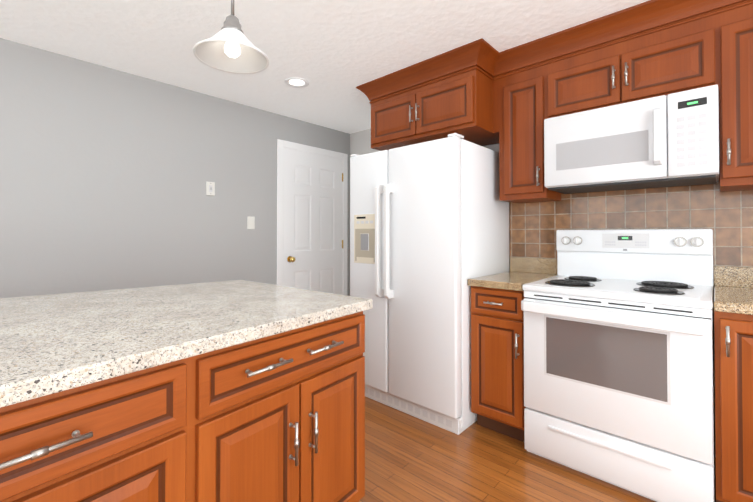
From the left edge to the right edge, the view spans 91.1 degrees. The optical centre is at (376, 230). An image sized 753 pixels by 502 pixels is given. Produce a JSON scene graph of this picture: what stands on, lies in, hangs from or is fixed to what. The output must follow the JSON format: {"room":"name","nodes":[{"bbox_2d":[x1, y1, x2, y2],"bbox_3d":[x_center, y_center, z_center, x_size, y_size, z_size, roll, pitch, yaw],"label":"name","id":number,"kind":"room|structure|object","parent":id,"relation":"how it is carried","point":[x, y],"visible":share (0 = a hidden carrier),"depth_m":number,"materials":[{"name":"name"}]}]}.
{"room":"kitchen","nodes":[
{"label":"kitchen","id":0,"kind":"room"},
{"bbox_2d":[0,38,349,297],"bbox_3d":[-2.169,0.032,2.357,0.100,2.360,5.390,-1,-1,43],"label":"wall","id":1,"kind":"structure","parent":0,"point":[106,173],"depth_m":2.68,"materials":[{"name":"grey paint"}]},
{"bbox_2d":[206,181,214,195],"bbox_3d":[-1.398,-0.349,3.116,0.012,0.116,0.072,-1,-1,43],"label":"light switch","id":2,"kind":"object","parent":1,"relation":"attached to","point":[210,188],"visible":1,"depth_m":3.11,"materials":[{"name":"white plastic"}]},
{"bbox_2d":[247,216,254,228],"bbox_3d":[-1.149,-0.067,3.387,0.008,0.116,0.072,-1,-1,43],"label":"switch plate","id":3,"kind":"object","parent":1,"relation":"attached to","point":[250,222],"visible":1,"depth_m":3.38,"materials":[{"name":"white plastic"}]},
{"bbox_2d":[277,139,347,295],"bbox_3d":[-0.627,0.174,3.896,0.082,2.110,0.925,-1,-1,43],"label":"door","id":4,"kind":"structure","parent":1,"relation":"in","point":[312,205],"depth_m":3.89,"materials":[{"name":"white paint"}]},
{"bbox_2d":[0,0,648,133],"bbox_3d":[-0.230,-1.217,0.660,5.270,0.100,5.490,-1,-1,43],"label":"ceiling","id":5,"kind":"structure","parent":0,"point":[334,53],"depth_m":2.17,"materials":[{"name":"white paint"}]},
{"bbox_2d":[193,0,268,73],"bbox_3d":[-0.553,-0.906,1.422,0.274,0.500,0.274,-1,-1,43],"label":"pendant lamp","id":6,"kind":"object","parent":5,"relation":"hanging from","point":[229,47],"visible":1,"depth_m":1.43,"materials":[{"name":"white glass"}]},
{"bbox_2d":[285,77,308,87],"bbox_3d":[-0.615,-1.137,2.851,0.184,0.008,0.184,-1,-1,43],"label":"recessed light","id":7,"kind":"object","parent":5,"relation":"in","point":[296,82],"visible":1,"depth_m":2.85,"materials":[{"name":"white paint"}]},
{"bbox_2d":[350,128,379,157],"bbox_3d":[0.044,0.051,4.052,1.070,2.360,0.100,-1,-1,43],"label":"wall","id":8,"kind":"structure","parent":0,"point":[360,142],"depth_m":4.19,"materials":[{"name":"white paint"}]},
{"bbox_2d":[358,396,715,501],"bbox_3d":[-0.230,1.243,0.633,5.270,0.100,5.490,-1,-1,43],"label":"floor","id":9,"kind":"structure","parent":0,"point":[409,458],"depth_m":1.86,"materials":[{"name":"brown wood"}]},
{"bbox_2d":[0,311,364,501],"bbox_3d":[-0.934,0.760,1.073,0.988,0.875,1.770,0,-1,37],"label":"kitchen island","id":10,"kind":"object","parent":9,"relation":"on","point":[279,417],"visible":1,"depth_m":0.98,"materials":[{"name":"brown wood"}]},
{"bbox_2d":[0,280,372,407],"bbox_3d":[-1.048,0.304,1.231,1.484,0.040,1.843,-1,-1,43],"label":"island countertop","id":11,"kind":"structure","parent":10,"relation":"on","point":[52,343],"depth_m":1.10,"materials":[{"name":"stone"}]},
{"bbox_2d":[350,133,508,434],"bbox_3d":[0.362,0.325,2.711,0.908,1.782,0.823,-1,-1,43],"label":"fridge","id":12,"kind":"object","parent":9,"relation":"on","point":[429,229],"visible":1,"depth_m":2.36,"materials":[{"name":"white metal"}]},
{"bbox_2d":[471,286,525,441],"bbox_3d":[0.896,0.775,2.359,0.328,0.876,0.628,-1,-1,43],"label":"base cabinet","id":13,"kind":"object","parent":9,"relation":"on","point":[497,360],"depth_m":2.13,"materials":[{"name":"brown wood"}]},
{"bbox_2d":[521,229,714,501],"bbox_3d":[1.266,0.600,1.952,0.762,1.215,0.714,-1,-1,43],"label":"stove","id":14,"kind":"object","parent":9,"relation":"on","point":[618,362],"visible":1,"depth_m":1.74,"materials":[{"name":"white enameled metal"},{"name":"glass"},{"name":"black metal coils"}]},
{"bbox_2d":[714,311,752,501],"bbox_3d":[1.762,0.766,1.564,0.483,0.876,0.628,-1,-1,43],"label":"base cabinet","id":15,"kind":"object","parent":9,"relation":"on","point":[733,332],"depth_m":1.46,"materials":[{"name":"brown wood"}]},
{"bbox_2d":[468,257,752,314],"bbox_3d":[1.518,0.259,1.785,2.036,0.143,0.644,-1,-1,43],"label":"countertop","id":16,"kind":"structure","parent":15,"relation":"on","point":[733,289],"depth_m":1.95,"materials":[{"name":"beige stone"}]},
{"bbox_2d":[483,143,715,456],"bbox_3d":[1.827,0.028,2.023,4.100,2.360,0.100,-1,-1,43],"label":"wall","id":17,"kind":"structure","parent":0,"point":[494,147],"depth_m":1.98,"materials":[{"name":"white paint"}]},
{"bbox_2d":[368,80,423,150],"bbox_3d":[0.296,-0.851,2.978,0.456,0.400,0.553,-1,-1,43],"label":"upper cabinet","id":18,"kind":"object","parent":17,"relation":"attached to","point":[393,110],"depth_m":2.77,"materials":[{"name":"brown wood"}]},
{"bbox_2d":[416,56,499,145],"bbox_3d":[0.649,-0.855,2.654,0.503,0.400,0.553,-1,-1,43],"label":"upper cabinet","id":19,"kind":"object","parent":17,"relation":"attached to","point":[481,92],"depth_m":2.46,"materials":[{"name":"brown wood"}]},
{"bbox_2d":[496,52,560,202],"bbox_3d":[1.024,-0.627,2.468,0.298,0.860,0.318,-1,-1,43],"label":"upper cabinet","id":20,"kind":"object","parent":17,"relation":"attached to","point":[523,84],"depth_m":2.35,"materials":[{"name":"brown wood"}]},
{"bbox_2d":[548,28,623,117],"bbox_3d":[1.277,-0.861,2.238,0.390,0.396,0.318,-1,-1,43],"label":"upper cabinet","id":21,"kind":"object","parent":17,"relation":"attached to","point":[586,75],"depth_m":2.10,"materials":[{"name":"brown wood"}]},
{"bbox_2d":[509,177,752,287],"bbox_3d":[1.743,-0.192,2.028,2.065,1.000,0.008,-1,-1,43],"label":"tile backsplash","id":22,"kind":"structure","parent":17,"relation":"attached to","point":[726,217],"depth_m":2.17,"materials":[{"name":"beige tile"}]},
{"bbox_2d":[624,0,723,102],"bbox_3d":[1.564,-0.864,1.975,0.388,0.396,0.318,-1,-1,43],"label":"upper cabinet","id":23,"kind":"object","parent":17,"relation":"attached to","point":[683,50],"depth_m":1.84,"materials":[{"name":"brown wood"}]},
{"bbox_2d":[544,85,718,193],"bbox_3d":[1.384,-0.452,2.054,0.760,0.418,0.438,-1,-1,43],"label":"microwave","id":24,"kind":"object","parent":23,"relation":"attached to","point":[670,140],"visible":1,"depth_m":1.89,"materials":[{"name":"white"}]},
{"bbox_2d":[718,0,752,191],"bbox_3d":[1.876,-0.635,1.686,0.459,0.860,0.318,-1,-1,43],"label":"upper cabinet","id":25,"kind":"object","parent":17,"relation":"attached to","point":[736,97],"depth_m":1.69,"materials":[{"name":"brown wood"}]}
]}

